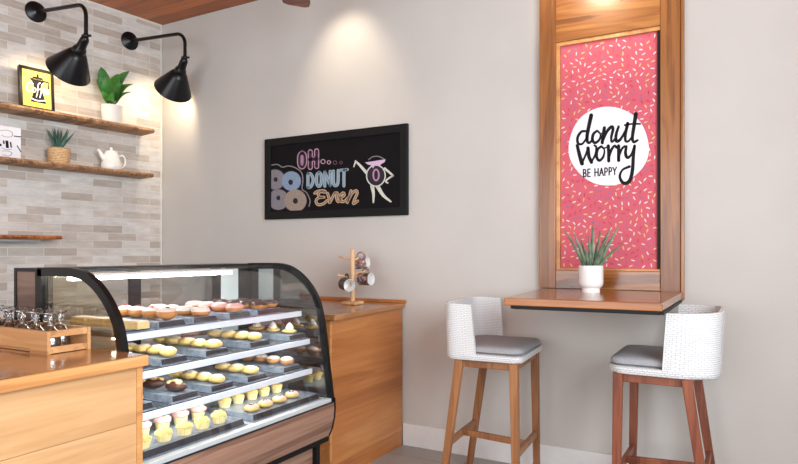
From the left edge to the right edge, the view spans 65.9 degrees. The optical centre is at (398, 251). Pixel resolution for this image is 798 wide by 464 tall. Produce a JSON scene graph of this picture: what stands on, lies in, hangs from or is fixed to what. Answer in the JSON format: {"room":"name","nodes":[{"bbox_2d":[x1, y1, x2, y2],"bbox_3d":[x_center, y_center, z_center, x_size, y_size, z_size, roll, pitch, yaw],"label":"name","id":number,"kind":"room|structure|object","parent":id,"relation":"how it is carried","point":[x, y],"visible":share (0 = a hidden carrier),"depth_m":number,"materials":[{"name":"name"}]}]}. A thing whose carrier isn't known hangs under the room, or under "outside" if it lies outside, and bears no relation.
{"room":"cafe","nodes":[
{"label":"cafe","id":0,"kind":"room"},
{"bbox_2d":[47,147,70,163],"bbox_3d":[-2.493,-0.700,4.509,0.152,0.117,0.152,0,0,29],"label":"basket","id":1,"kind":"object","parent":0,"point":[54,154],"depth_m":4.45,"materials":[{"name":"wicker"}]},
{"bbox_2d":[0,0,159,349],"bbox_3d":[-4.291,-0.329,2.276,0.120,3.258,7.650,0,0,36],"label":"wall","id":2,"kind":"structure","parent":0,"point":[101,220],"depth_m":4.76,"materials":[{"name":"stone"}]},
{"bbox_2d":[0,235,62,241],"bbox_3d":[-2.990,-0.095,3.813,0.199,0.045,1.665,0,0,36],"label":"shelf","id":3,"kind":"object","parent":2,"relation":"attached to","point":[3,238],"visible":1,"depth_m":4.26,"materials":[{"name":"wood"}]},
{"bbox_2d":[25,1,91,85],"bbox_3d":[-2.360,-1.485,4.334,0.644,0.667,0.296,0,0,29],"label":"wall lamp","id":4,"kind":"object","parent":2,"relation":"attached to","point":[69,65],"visible":1,"depth_m":4.21,"materials":[{"name":"black metal"}]},
{"bbox_2d":[0,156,153,178],"bbox_3d":[-2.777,-0.623,4.107,0.204,0.034,2.390,0,0,36],"label":"shelf","id":5,"kind":"object","parent":2,"relation":"attached to","point":[3,160],"visible":1,"depth_m":4.54,"materials":[{"name":"wood"}]},
{"bbox_2d":[0,125,20,158],"bbox_3d":[-2.750,-0.751,4.168,0.061,0.221,0.330,0,0,36],"label":"board","id":6,"kind":"object","parent":5,"relation":"on","point":[10,137],"visible":0.94,"depth_m":4.23,"materials":[{"name":"white"}]},
{"bbox_2d":[0,136,20,151],"bbox_3d":[-2.725,-0.750,4.150,0.001,0.111,0.330,0,0,36],"label":"print","id":7,"kind":"object","parent":6,"relation":"attached to","point":[7,143],"depth_m":4.23,"materials":[{"name":"white"}]},
{"bbox_2d":[45,129,74,163],"bbox_3d":[-2.485,-0.773,4.526,0.186,0.264,0.212,0,0,-18],"label":"potted succulent","id":8,"kind":"object","parent":5,"relation":"on","point":[57,154],"visible":0.92,"depth_m":4.46,"materials":[{"name":"wicker"}]},
{"bbox_2d":[97,147,125,169],"bbox_3d":[-2.259,-0.732,4.836,0.154,0.181,0.196,0,0,-2],"label":"teapot","id":9,"kind":"object","parent":5,"relation":"on","point":[110,159],"visible":0.92,"depth_m":4.78,"materials":[{"name":"white ceramic"}]},
{"bbox_2d":[0,102,154,135],"bbox_3d":[-2.773,-0.986,4.110,0.205,0.038,2.400,0,0,36],"label":"shelf","id":10,"kind":"object","parent":2,"relation":"attached to","point":[8,108],"visible":1,"depth_m":4.54,"materials":[{"name":"wood"}]},
{"bbox_2d":[17,64,54,110],"bbox_3d":[-2.568,-1.153,4.357,0.050,0.298,0.230,0,0,36],"label":"framed print","id":11,"kind":"object","parent":10,"relation":"on","point":[35,85],"visible":0.98,"depth_m":4.35,"materials":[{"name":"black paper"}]},
{"bbox_2d":[97,67,131,122],"bbox_3d":[-2.241,-1.227,4.822,0.187,0.444,0.253,0,0,18],"label":"potted plant","id":12,"kind":"object","parent":10,"relation":"on","point":[112,89],"visible":0.98,"depth_m":4.76,"materials":[{"name":"plant"}]},
{"bbox_2d":[82,0,160,26],"bbox_3d":[-3.208,-1.949,3.681,0.008,0.018,3.996,0,0,36],"label":"trim","id":13,"kind":"structure","parent":2,"relation":"attached to","point":[88,1],"depth_m":5.01,"materials":[{"name":"paint"}]},
{"bbox_2d":[160,25,161,303],"bbox_3d":[-2.048,-0.329,5.298,0.009,3.258,0.016,0,0,29],"label":"trim","id":14,"kind":"structure","parent":2,"relation":"attached to","point":[161,25],"depth_m":5.29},
{"bbox_2d":[89,0,256,24],"bbox_3d":[-1.936,-2.008,0.962,7.200,0.100,7.900,0,0,29],"label":"ceiling","id":15,"kind":"structure","parent":0,"point":[162,12],"depth_m":4.93,"materials":[{"name":"brown wood"}]},
{"bbox_2d":[282,0,309,7],"bbox_3d":[-0.577,-1.755,3.444,0.983,0.404,0.983,0,0,35],"label":"ceiling fan","id":16,"kind":"object","parent":15,"relation":"hanging from","point":[300,3],"visible":1,"depth_m":4.01,"materials":[{"name":"brown wood"}]},
{"bbox_2d":[369,444,510,463],"bbox_3d":[-1.936,1.350,0.962,7.200,0.100,7.900,0,0,29],"label":"floor","id":17,"kind":"structure","parent":0,"point":[403,454],"depth_m":3.87,"materials":[{"name":"grey tile"}]},
{"bbox_2d":[0,366,142,463],"bbox_3d":[-1.755,0.842,1.345,0.846,0.916,2.144,0,0,29],"label":"counter","id":18,"kind":"object","parent":17,"relation":"on","point":[97,419],"depth_m":1.87,"materials":[{"name":"brown wood"}]},
{"bbox_2d":[0,347,148,393],"bbox_3d":[-1.777,0.363,1.330,0.922,0.036,2.198,0,0,29],"label":"countertop","id":19,"kind":"structure","parent":18,"relation":"on","point":[19,369],"depth_m":1.90,"materials":[{"name":"wood"}]},
{"bbox_2d":[0,318,90,354],"bbox_3d":[-1.407,0.306,2.273,0.615,0.078,0.157,0,0,29],"label":"wooden crate","id":20,"kind":"object","parent":19,"relation":"on","point":[34,341],"visible":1,"depth_m":2.14,"materials":[{"name":"brown wood"}]},
{"bbox_2d":[0,308,18,327],"bbox_3d":[-1.425,0.271,2.249,0.067,0.127,0.067,0,0,29],"label":"stemmed glass","id":21,"kind":"object","parent":20,"relation":"in","point":[8,310],"visible":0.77,"depth_m":2.26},
{"bbox_2d":[12,309,31,328],"bbox_3d":[-1.352,0.271,2.208,0.067,0.127,0.067,0,0,29],"label":"stemmed glass","id":22,"kind":"object","parent":20,"relation":"in","point":[21,311],"visible":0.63,"depth_m":2.22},
{"bbox_2d":[26,310,45,330],"bbox_3d":[-1.278,0.271,2.168,0.067,0.127,0.067,0,0,29],"label":"stemmed glass","id":23,"kind":"object","parent":20,"relation":"in","point":[36,312],"visible":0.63,"depth_m":2.18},
{"bbox_2d":[37,308,56,342],"bbox_3d":[-1.286,0.271,2.241,0.067,0.127,0.067,0,0,29],"label":"stemmed glass","id":24,"kind":"object","parent":20,"relation":"in","point":[44,324],"visible":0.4,"depth_m":2.25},
{"bbox_2d":[40,311,60,345],"bbox_3d":[-1.205,0.271,2.127,0.067,0.127,0.067,0,0,29],"label":"stemmed glass","id":25,"kind":"object","parent":20,"relation":"in","point":[49,328],"visible":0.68,"depth_m":2.14,"materials":[{"name":"glass"}]},
{"bbox_2d":[50,309,70,344],"bbox_3d":[-1.212,0.271,2.201,0.067,0.127,0.067,0,0,29],"label":"stemmed glass","id":26,"kind":"object","parent":20,"relation":"in","point":[58,326],"visible":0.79,"depth_m":2.21,"materials":[{"name":"glass"}]},
{"bbox_2d":[14,263,335,463],"bbox_3d":[-0.939,0.679,2.821,0.742,1.241,1.199,0,0,29],"label":"display case","id":27,"kind":"object","parent":17,"relation":"on","point":[294,436],"visible":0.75,"depth_m":2.84,"materials":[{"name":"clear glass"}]},
{"bbox_2d":[65,323,154,333],"bbox_3d":[-1.151,0.294,2.397,0.413,0.012,0.148,0,0,29],"label":"display tray","id":28,"kind":"object","parent":27,"relation":"on","point":[103,329],"visible":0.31,"depth_m":2.31,"materials":[{"name":"stone"}]},
{"bbox_2d":[70,315,94,324],"bbox_3d":[-1.267,0.273,2.468,0.086,0.029,0.055,0,0,28],"label":"slice","id":29,"kind":"object","parent":28,"relation":"on","point":[82,319],"visible":0.82,"depth_m":2.44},
{"bbox_2d":[87,317,109,325],"bbox_3d":[-1.174,0.273,2.421,0.086,0.029,0.055,0,0,24],"label":"slice","id":30,"kind":"object","parent":28,"relation":"on","point":[93,321],"visible":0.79,"depth_m":2.40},
{"bbox_2d":[123,319,148,329],"bbox_3d":[-0.995,0.273,2.321,0.086,0.029,0.055,0,0,26],"label":"slice","id":31,"kind":"object","parent":28,"relation":"on","point":[133,323],"visible":0.86,"depth_m":2.30,"materials":[{"name":"food"}]},
{"bbox_2d":[96,315,188,328],"bbox_3d":[-1.071,0.286,2.541,0.413,0.028,0.148,0,0,29],"label":"display tray","id":32,"kind":"object","parent":27,"relation":"on","point":[157,323],"visible":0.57,"depth_m":2.44,"materials":[{"name":"stone"}]},
{"bbox_2d":[118,304,131,316],"bbox_3d":[-1.151,0.245,2.587,0.076,0.054,0.079,0,0,-35],"label":"doughnut","id":33,"kind":"object","parent":32,"relation":"on","point":[123,309],"visible":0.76,"depth_m":2.56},
{"bbox_2d":[128,305,145,317],"bbox_3d":[-1.079,0.245,2.542,0.079,0.053,0.077,0,0,11],"label":"doughnut","id":34,"kind":"object","parent":32,"relation":"on","point":[135,311],"visible":0.88,"depth_m":2.52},
{"bbox_2d":[141,306,159,318],"bbox_3d":[-1.005,0.245,2.501,0.081,0.053,0.076,0,0,40],"label":"doughnut","id":35,"kind":"object","parent":32,"relation":"on","point":[149,312],"visible":0.92,"depth_m":2.47,"materials":[{"name":"food"}]},
{"bbox_2d":[156,306,176,319],"bbox_3d":[-0.930,0.245,2.464,0.079,0.054,0.076,0,0,12],"label":"doughnut","id":36,"kind":"object","parent":32,"relation":"on","point":[167,313],"visible":1,"depth_m":2.44,"materials":[{"name":"food"}]},
{"bbox_2d":[108,348,190,366],"bbox_3d":[-1.065,0.433,2.549,0.415,0.028,0.148,0,0,29],"label":"display tray","id":37,"kind":"object","parent":27,"relation":"on","point":[158,360],"visible":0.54,"depth_m":2.44,"materials":[{"name":"stone"}]},
{"bbox_2d":[134,343,150,352],"bbox_3d":[-1.061,0.399,2.554,0.079,0.040,0.070,0,0,35],"label":"bun","id":38,"kind":"object","parent":37,"relation":"on","point":[141,348],"visible":0.88,"depth_m":2.53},
{"bbox_2d":[146,344,165,354],"bbox_3d":[-0.991,0.398,2.514,0.079,0.043,0.074,0,0,5],"label":"bun","id":39,"kind":"object","parent":37,"relation":"on","point":[153,349],"visible":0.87,"depth_m":2.49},
{"bbox_2d":[158,346,176,356],"bbox_3d":[-0.924,0.400,2.465,0.070,0.041,0.081,0,0,-44],"label":"bun","id":40,"kind":"object","parent":37,"relation":"on","point":[167,351],"visible":1,"depth_m":2.44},
{"bbox_2d":[143,400,156,411],"bbox_3d":[-1.146,0.584,2.388,0.430,0.028,0.148,0,0,29],"label":"display tray","id":41,"kind":"object","parent":27,"relation":"on","point":[147,405],"visible":0.2,"depth_m":2.33,"materials":[{"name":"metal"}]},
{"bbox_2d":[143,385,200,403],"bbox_3d":[-1.039,0.584,2.580,0.430,0.028,0.148,0,0,29],"label":"display tray","id":42,"kind":"object","parent":27,"relation":"on","point":[161,394],"visible":0.56,"depth_m":2.48,"materials":[{"name":"stone"}]},
{"bbox_2d":[143,377,164,388],"bbox_3d":[-1.027,0.545,2.569,0.102,0.050,0.062,0,0,1],"label":"donut","id":43,"kind":"object","parent":42,"relation":"on","point":[154,382],"visible":0.91,"depth_m":2.55,"materials":[{"name":"food"}]},
{"bbox_2d":[165,379,187,391],"bbox_3d":[-0.910,0.545,2.514,0.100,0.050,0.058,0,0,21],"label":"donut","id":44,"kind":"object","parent":42,"relation":"on","point":[176,385],"visible":1,"depth_m":2.49,"materials":[{"name":"food"}]},
{"bbox_2d":[148,342,231,357],"bbox_3d":[-0.954,0.433,2.750,0.415,0.028,0.148,0,0,29],"label":"display tray","id":45,"kind":"object","parent":27,"relation":"on","point":[203,352],"visible":0.62,"depth_m":2.66,"materials":[{"name":"stone"}]},
{"bbox_2d":[164,335,180,344],"bbox_3d":[-1.020,0.399,2.785,0.078,0.042,0.073,0,0,18],"label":"bun","id":46,"kind":"object","parent":45,"relation":"on","point":[174,339],"visible":0.93,"depth_m":2.76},
{"bbox_2d":[178,337,194,345],"bbox_3d":[-0.946,0.400,2.751,0.080,0.040,0.068,0,0,14],"label":"bun","id":47,"kind":"object","parent":45,"relation":"on","point":[186,341],"visible":0.94,"depth_m":2.73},
{"bbox_2d":[190,338,205,346],"bbox_3d":[-0.881,0.400,2.708,0.078,0.039,0.069,0,0,39],"label":"bun","id":48,"kind":"object","parent":45,"relation":"on","point":[197,342],"visible":0.91,"depth_m":2.68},
{"bbox_2d":[203,339,222,347],"bbox_3d":[-0.808,0.399,2.672,0.078,0.042,0.073,0,0,17],"label":"bun","id":49,"kind":"object","parent":45,"relation":"on","point":[212,343],"visible":1,"depth_m":2.65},
{"bbox_2d":[147,374,236,393],"bbox_3d":[-0.940,0.584,2.760,0.430,0.028,0.148,0,0,29],"label":"display tray","id":50,"kind":"object","parent":27,"relation":"on","point":[194,384],"visible":0.63,"depth_m":2.67,"materials":[{"name":"stone"}]},
{"bbox_2d":[181,370,197,378],"bbox_3d":[-0.935,0.549,2.757,0.079,0.043,0.074,0,0,28],"label":"bun","id":51,"kind":"object","parent":50,"relation":"on","point":[189,374],"visible":0.94,"depth_m":2.73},
{"bbox_2d":[195,372,211,380],"bbox_3d":[-0.860,0.551,2.718,0.081,0.041,0.070,0,0,39],"label":"bun","id":52,"kind":"object","parent":50,"relation":"on","point":[202,376],"visible":0.95,"depth_m":2.69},
{"bbox_2d":[208,374,224,382],"bbox_3d":[-0.793,0.550,2.677,0.079,0.040,0.070,0,0,43],"label":"bun","id":53,"kind":"object","parent":50,"relation":"on","point":[216,378],"visible":1,"depth_m":2.65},
{"bbox_2d":[91,310,295,337],"bbox_3d":[-0.949,0.306,2.784,0.425,0.012,1.055,0,0,29],"label":"shelf","id":54,"kind":"object","parent":27,"relation":"attached to","point":[222,323],"depth_m":2.56,"materials":[{"name":"glass"}]},
{"bbox_2d":[143,412,247,461],"bbox_3d":[-0.921,0.735,2.489,0.296,0.030,0.565,0,0,29],"label":"display tray","id":55,"kind":"object","parent":27,"relation":"on","point":[156,448],"visible":0.29,"depth_m":2.44,"materials":[{"name":"metal"}]},
{"bbox_2d":[143,433,151,449],"bbox_3d":[-0.942,0.692,2.258,0.064,0.056,0.062,0,0,4],"label":"cupcake","id":56,"kind":"object","parent":55,"relation":"on","point":[147,439],"visible":0.43,"depth_m":2.24,"materials":[{"name":"food"}]},
{"bbox_2d":[153,415,170,429],"bbox_3d":[-0.957,0.688,2.489,0.070,0.064,0.070,0,0,41],"label":"cupcake","id":57,"kind":"object","parent":55,"relation":"on","point":[161,421],"visible":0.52,"depth_m":2.47,"materials":[{"name":"food"}]},
{"bbox_2d":[155,422,169,429],"bbox_3d":[-0.958,0.698,2.489,0.062,0.043,0.062,0,0,41],"label":"paper cup","id":58,"kind":"object","parent":57,"relation":"on","point":[157,424],"depth_m":2.46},
{"bbox_2d":[154,426,172,441],"bbox_3d":[-0.898,0.693,2.348,0.070,0.054,0.066,0,0,-34],"label":"cupcake","id":59,"kind":"object","parent":55,"relation":"on","point":[163,434],"visible":1,"depth_m":2.33,"materials":[{"name":"food"}]},
{"bbox_2d":[156,434,171,441],"bbox_3d":[-0.897,0.704,2.347,0.059,0.031,0.059,0,0,3],"label":"paper cup","id":60,"kind":"object","parent":59,"relation":"on","point":[160,437],"depth_m":2.32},
{"bbox_2d":[171,409,188,424],"bbox_3d":[-0.914,0.688,2.575,0.071,0.063,0.068,0,0,16],"label":"cupcake","id":61,"kind":"object","parent":55,"relation":"on","point":[182,415],"visible":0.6,"depth_m":2.55,"materials":[{"name":"food"}]},
{"bbox_2d":[173,416,187,424],"bbox_3d":[-0.914,0.698,2.574,0.062,0.043,0.062,0,0,16],"label":"paper cup","id":62,"kind":"object","parent":61,"relation":"on","point":[177,419],"depth_m":2.55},
{"bbox_2d":[175,420,193,435],"bbox_3d":[-0.845,0.692,2.428,0.066,0.056,0.066,0,0,23],"label":"cupcake","id":63,"kind":"object","parent":55,"relation":"on","point":[184,428],"visible":1,"depth_m":2.41,"materials":[{"name":"food"}]},
{"bbox_2d":[177,428,191,435],"bbox_3d":[-0.846,0.704,2.428,0.059,0.031,0.059,0,0,23],"label":"paper cup","id":64,"kind":"object","parent":63,"relation":"on","point":[181,431],"depth_m":2.40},
{"bbox_2d":[190,405,206,419],"bbox_3d":[-0.869,0.688,2.657,0.071,0.064,0.068,0,0,45],"label":"cupcake","id":65,"kind":"object","parent":55,"relation":"on","point":[199,410],"visible":0.65,"depth_m":2.63,"materials":[{"name":"food"}]},
{"bbox_2d":[191,411,204,419],"bbox_3d":[-0.869,0.698,2.658,0.062,0.043,0.062,0,0,45],"label":"paper cup","id":66,"kind":"object","parent":65,"relation":"on","point":[194,414],"depth_m":2.63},
{"bbox_2d":[194,415,209,429],"bbox_3d":[-0.803,0.692,2.513,0.062,0.056,0.064,0,0,-38],"label":"cupcake","id":67,"kind":"object","parent":55,"relation":"on","point":[202,422],"visible":1,"depth_m":2.49,"materials":[{"name":"food"}]},
{"bbox_2d":[195,420,209,429],"bbox_3d":[-0.803,0.704,2.513,0.059,0.031,0.059,0,0,-38],"label":"paper cup","id":68,"kind":"object","parent":67,"relation":"on","point":[200,424],"depth_m":2.49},
{"bbox_2d":[211,409,226,423],"bbox_3d":[-0.761,0.693,2.598,0.070,0.054,0.066,0,0,-35],"label":"cupcake","id":69,"kind":"object","parent":55,"relation":"on","point":[218,416],"visible":1,"depth_m":2.58,"materials":[{"name":"food"}]},
{"bbox_2d":[212,416,225,423],"bbox_3d":[-0.760,0.704,2.597,0.059,0.031,0.059,0,0,2],"label":"paper cup","id":70,"kind":"object","parent":69,"relation":"on","point":[216,419],"depth_m":2.57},
{"bbox_2d":[175,314,219,324],"bbox_3d":[-0.986,0.286,2.694,0.413,0.028,0.148,0,0,29],"label":"display tray","id":71,"kind":"object","parent":27,"relation":"on","point":[189,319],"visible":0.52,"depth_m":2.59,"materials":[{"name":"stone"}]},
{"bbox_2d":[176,306,193,314],"bbox_3d":[-0.921,0.252,2.659,0.081,0.039,0.081,0,0,22],"label":"doughnut","id":72,"kind":"object","parent":71,"relation":"on","point":[181,310],"visible":0.91,"depth_m":2.63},
{"bbox_2d":[191,307,209,315],"bbox_3d":[-0.844,0.252,2.619,0.081,0.039,0.081,0,0,2],"label":"doughnut","id":73,"kind":"object","parent":71,"relation":"on","point":[195,311],"visible":1,"depth_m":2.59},
{"bbox_2d":[143,338,307,371],"bbox_3d":[-0.930,0.453,2.803,0.440,0.012,1.105,0,0,29],"label":"shelf","id":74,"kind":"object","parent":27,"relation":"attached to","point":[237,353],"depth_m":2.69,"materials":[{"name":"metal"}]},
{"bbox_2d":[143,367,308,412],"bbox_3d":[-0.923,0.604,2.799,0.455,0.012,1.105,0,0,29],"label":"shelf","id":75,"kind":"object","parent":27,"relation":"attached to","point":[274,378],"depth_m":2.64,"materials":[{"name":"metal"}]},
{"bbox_2d":[185,365,269,383],"bbox_3d":[-0.833,0.584,2.952,0.430,0.028,0.148,0,0,29],"label":"display tray","id":76,"kind":"object","parent":27,"relation":"on","point":[239,377],"visible":0.67,"depth_m":2.87,"materials":[{"name":"stone"}]},
{"bbox_2d":[227,363,243,371],"bbox_3d":[-0.773,0.549,2.918,0.079,0.043,0.074,0,0,6],"label":"bun","id":77,"kind":"object","parent":76,"relation":"on","point":[237,367],"visible":0.93,"depth_m":2.89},
{"bbox_2d":[241,365,258,373],"bbox_3d":[-0.693,0.551,2.872,0.081,0.041,0.070,0,0,23],"label":"bun","id":78,"kind":"object","parent":76,"relation":"on","point":[250,369],"visible":1,"depth_m":2.85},
{"bbox_2d":[209,310,253,319],"bbox_3d":[-0.887,0.286,2.873,0.413,0.028,0.148,0,0,29],"label":"display tray","id":79,"kind":"object","parent":27,"relation":"on","point":[225,315],"visible":0.52,"depth_m":2.77,"materials":[{"name":"stone"}]},
{"bbox_2d":[211,302,227,310],"bbox_3d":[-0.824,0.252,2.835,0.082,0.039,0.082,0,0,31],"label":"doughnut","id":80,"kind":"object","parent":79,"relation":"on","point":[217,306],"visible":0.9,"depth_m":2.80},
{"bbox_2d":[225,303,243,311],"bbox_3d":[-0.747,0.252,2.794,0.082,0.039,0.082,0,0,44],"label":"doughnut","id":81,"kind":"object","parent":79,"relation":"on","point":[231,307],"visible":1,"depth_m":2.76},
{"bbox_2d":[193,334,272,348],"bbox_3d":[-0.823,0.433,2.986,0.415,0.028,0.148,0,0,29],"label":"display tray","id":82,"kind":"object","parent":27,"relation":"on","point":[227,342],"visible":0.69,"depth_m":2.91,"materials":[{"name":"stone"}]},
{"bbox_2d":[207,329,223,336],"bbox_3d":[-0.903,0.400,3.030,0.081,0.041,0.070,0,0,21],"label":"bun","id":83,"kind":"object","parent":82,"relation":"on","point":[213,332],"visible":0.96,"depth_m":3.00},
{"bbox_2d":[233,331,248,338],"bbox_3d":[-0.755,0.398,2.950,0.079,0.043,0.074,0,0,7],"label":"bun","id":84,"kind":"object","parent":82,"relation":"on","point":[240,334],"visible":0.95,"depth_m":2.92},
{"bbox_2d":[247,332,261,340],"bbox_3d":[-0.682,0.400,2.911,0.070,0.041,0.081,0,0,-43],"label":"bun","id":85,"kind":"object","parent":82,"relation":"on","point":[254,336],"visible":1,"depth_m":2.89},
{"bbox_2d":[242,307,283,315],"bbox_3d":[-0.790,0.286,3.048,0.413,0.028,0.188,0,0,29],"label":"display tray","id":86,"kind":"object","parent":27,"relation":"on","point":[275,310],"visible":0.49,"depth_m":2.92,"materials":[{"name":"stone"}]},
{"bbox_2d":[251,300,267,308],"bbox_3d":[-0.667,0.253,2.939,0.079,0.038,0.080,0,0,20],"label":"doughnut","id":87,"kind":"object","parent":86,"relation":"on","point":[259,304],"visible":1,"depth_m":2.91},
{"bbox_2d":[207,388,321,422],"bbox_3d":[-0.643,0.735,2.990,0.296,0.030,0.500,0,0,29],"label":"display tray","id":88,"kind":"object","parent":27,"relation":"on","point":[235,410],"visible":0.65,"depth_m":2.88,"materials":[{"name":"stone"}]},
{"bbox_2d":[218,397,231,407],"bbox_3d":[-0.808,0.696,2.852,0.062,0.048,0.068,0,0,-36],"label":"muffin","id":89,"kind":"object","parent":88,"relation":"on","point":[225,402],"visible":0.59,"depth_m":2.83,"materials":[{"name":"food"}]},
{"bbox_2d":[218,400,230,407],"bbox_3d":[-0.809,0.703,2.853,0.061,0.033,0.060,0,0,-36],"label":"paper cup","id":90,"kind":"object","parent":89,"relation":"on","point":[222,403],"depth_m":2.83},
{"bbox_2d":[231,393,244,403],"bbox_3d":[-0.767,0.696,2.931,0.062,0.048,0.064,0,0,-7],"label":"muffin","id":91,"kind":"object","parent":88,"relation":"on","point":[237,399],"visible":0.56,"depth_m":2.91,"materials":[{"name":"food"}]},
{"bbox_2d":[232,396,244,403],"bbox_3d":[-0.767,0.703,2.933,0.060,0.033,0.061,0,0,37],"label":"paper cup","id":92,"kind":"object","parent":91,"relation":"on","point":[236,399],"depth_m":2.91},
{"bbox_2d":[243,403,259,411],"bbox_3d":[-0.666,0.701,2.780,0.073,0.037,0.069,0,0,9],"label":"bun","id":93,"kind":"object","parent":88,"relation":"on","point":[251,407],"visible":1,"depth_m":2.76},
{"bbox_2d":[245,389,257,399],"bbox_3d":[-0.721,0.696,3.010,0.062,0.047,0.066,0,0,-40],"label":"muffin","id":94,"kind":"object","parent":88,"relation":"on","point":[251,395],"visible":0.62,"depth_m":2.99,"materials":[{"name":"food"}]},
{"bbox_2d":[227,358,302,373],"bbox_3d":[-0.710,0.584,3.175,0.430,0.028,0.148,0,0,29],"label":"display tray","id":95,"kind":"object","parent":27,"relation":"on","point":[265,366],"visible":0.67,"depth_m":3.09,"materials":[{"name":"stone"}]},
{"bbox_2d":[266,355,279,363],"bbox_3d":[-0.642,0.548,3.132,0.069,0.045,0.073,0,0,-41],"label":"bun","id":96,"kind":"object","parent":95,"relation":"on","point":[272,359],"visible":1,"depth_m":3.11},
{"bbox_2d":[280,356,293,365],"bbox_3d":[-0.565,0.547,3.096,0.070,0.047,0.066,0,0,-10],"label":"bun","id":97,"kind":"object","parent":95,"relation":"on","point":[286,360],"visible":1,"depth_m":3.08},
{"bbox_2d":[233,328,307,340],"bbox_3d":[-0.687,0.433,3.231,0.415,0.028,0.148,0,0,29],"label":"display tray","id":98,"kind":"object","parent":27,"relation":"on","point":[279,335],"visible":0.57,"depth_m":3.15,"materials":[{"name":"stone"}]},
{"bbox_2d":[181,308,401,463],"bbox_3d":[-0.691,0.839,4.058,1.177,0.923,0.842,0,0,29],"label":"cabinet","id":99,"kind":"object","parent":17,"relation":"on","point":[365,351],"depth_m":3.73,"materials":[{"name":"orange wood"}]},
{"bbox_2d":[179,296,406,320],"bbox_3d":[-0.675,0.349,4.042,1.240,0.052,0.889,0,0,29],"label":"countertop","id":100,"kind":"structure","parent":99,"relation":"on","point":[334,310],"depth_m":3.89,"materials":[{"name":"orange wood"}]},
{"bbox_2d":[337,248,367,304],"bbox_3d":[-0.303,0.160,4.055,0.200,0.370,0.168,0,0,29],"label":"mug tree","id":101,"kind":"object","parent":100,"relation":"on","point":[352,301],"visible":1,"depth_m":4.03,"materials":[{"name":"brown wood"}]},
{"bbox_2d":[338,273,354,291],"bbox_3d":[-0.343,0.198,4.018,0.082,0.119,0.098,0,0,-31],"label":"mug","id":102,"kind":"object","parent":101,"relation":"hanging from","point":[344,283],"visible":1,"depth_m":4.01,"materials":[{"name":"white ceramic"}]},
{"bbox_2d":[355,251,369,268],"bbox_3d":[-0.248,0.055,4.079,0.099,0.119,0.082,0,0,17],"label":"mug","id":103,"kind":"object","parent":101,"relation":"hanging from","point":[362,262],"visible":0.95,"depth_m":4.05,"materials":[{"name":"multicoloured ceramic"}]},
{"bbox_2d":[357,268,374,284],"bbox_3d":[-0.218,0.160,4.018,0.092,0.115,0.082,0,0,32],"label":"mug","id":104,"kind":"object","parent":101,"relation":"hanging from","point":[368,278],"visible":1,"depth_m":4.00,"materials":[{"name":"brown ceramic"}]},
{"bbox_2d":[441,296,542,463],"bbox_3d":[0.518,0.785,3.415,0.488,1.034,0.566,0,0,29],"label":"bar stool","id":105,"kind":"object","parent":17,"relation":"on","point":[474,325],"visible":1,"depth_m":3.27,"materials":[{"name":"fabric"}]},
{"bbox_2d":[475,335,540,355],"bbox_3d":[0.545,0.508,3.407,0.415,0.043,0.498,0,0,29],"label":"seat cushion","id":106,"kind":"object","parent":105,"relation":"on","point":[485,345],"depth_m":3.25,"materials":[{"name":"grey fabric"}]},
{"bbox_2d":[609,304,724,463],"bbox_3d":[1.310,0.785,2.992,0.486,1.034,0.560,0,0,29],"label":"bar stool","id":107,"kind":"object","parent":17,"relation":"on","point":[691,353],"visible":1,"depth_m":2.78,"materials":[{"name":"fabric"}]},
{"bbox_2d":[611,345,663,367],"bbox_3d":[1.301,0.508,2.998,0.452,0.043,0.488,0,0,29],"label":"seat cushion","id":108,"kind":"object","parent":107,"relation":"on","point":[633,356],"depth_m":2.89,"materials":[{"name":"grey fabric"}]},
{"bbox_2d":[162,0,797,463],"bbox_3d":[0.465,-0.329,4.005,5.950,3.258,0.150,0,0,29],"label":"wall","id":109,"kind":"structure","parent":0,"point":[463,75],"depth_m":3.88,"materials":[{"name":"beige paint"}]},
{"bbox_2d":[121,31,190,102],"bbox_3d":[-1.905,-1.503,5.012,0.660,0.614,0.276,0,0,20],"label":"wall lamp","id":110,"kind":"object","parent":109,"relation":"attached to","point":[174,86],"visible":1,"depth_m":4.87,"materials":[{"name":"black metal"}]},
{"bbox_2d":[265,123,408,219],"bbox_3d":[-0.483,-0.555,4.426,1.242,0.615,0.028,0,0,29],"label":"chalkboard","id":111,"kind":"object","parent":109,"relation":"attached to","point":[362,172],"visible":1,"depth_m":4.39,"materials":[{"name":"stone"}]},
{"bbox_2d":[403,423,628,463],"bbox_3d":[1.440,1.226,3.369,3.228,0.147,0.016,0,0,29],"label":"baseboard","id":112,"kind":"structure","parent":109,"relation":"attached to","point":[426,437],"depth_m":3.83,"materials":[{"name":"white paint"}]},
{"bbox_2d":[504,288,681,314],"bbox_3d":[0.976,0.240,3.093,0.758,0.052,0.830,0,0,29],"label":"bar table","id":113,"kind":"object","parent":109,"relation":"attached to","point":[574,300],"visible":1,"depth_m":2.81,"materials":[{"name":"brown wood"}]},
{"bbox_2d":[564,221,622,292],"bbox_3d":[1.026,0.024,3.261,0.319,0.380,0.155,0,0,29],"label":"aloe","id":114,"kind":"object","parent":113,"relation":"on","point":[590,271],"visible":1,"depth_m":3.24,"materials":[{"name":"white ceramic"}]},
{"bbox_2d":[539,0,684,299],"bbox_3d":[1.186,-0.821,3.486,0.785,2.158,0.056,0,0,29],"label":"frame","id":115,"kind":"object","parent":109,"relation":"attached to","point":[562,23],"visible":0.91,"depth_m":3.44,"materials":[{"name":"brown wood"}]},
{"bbox_2d":[561,32,656,268],"bbox_3d":[1.190,-0.558,3.509,0.529,1.304,0.012,0,0,29],"label":"poster","id":116,"kind":"object","parent":115,"relation":"in","point":[609,87],"visible":0.96,"depth_m":3.50,"materials":[{"name":"pink paper"}]},
{"bbox_2d":[578,265,602,292],"bbox_3d":[1.022,0.143,3.278,0.128,0.142,0.128,0,0,29],"label":"pot","id":117,"kind":"object","parent":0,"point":[590,277],"depth_m":3.23,"materials":[{"name":"white ceramic"}]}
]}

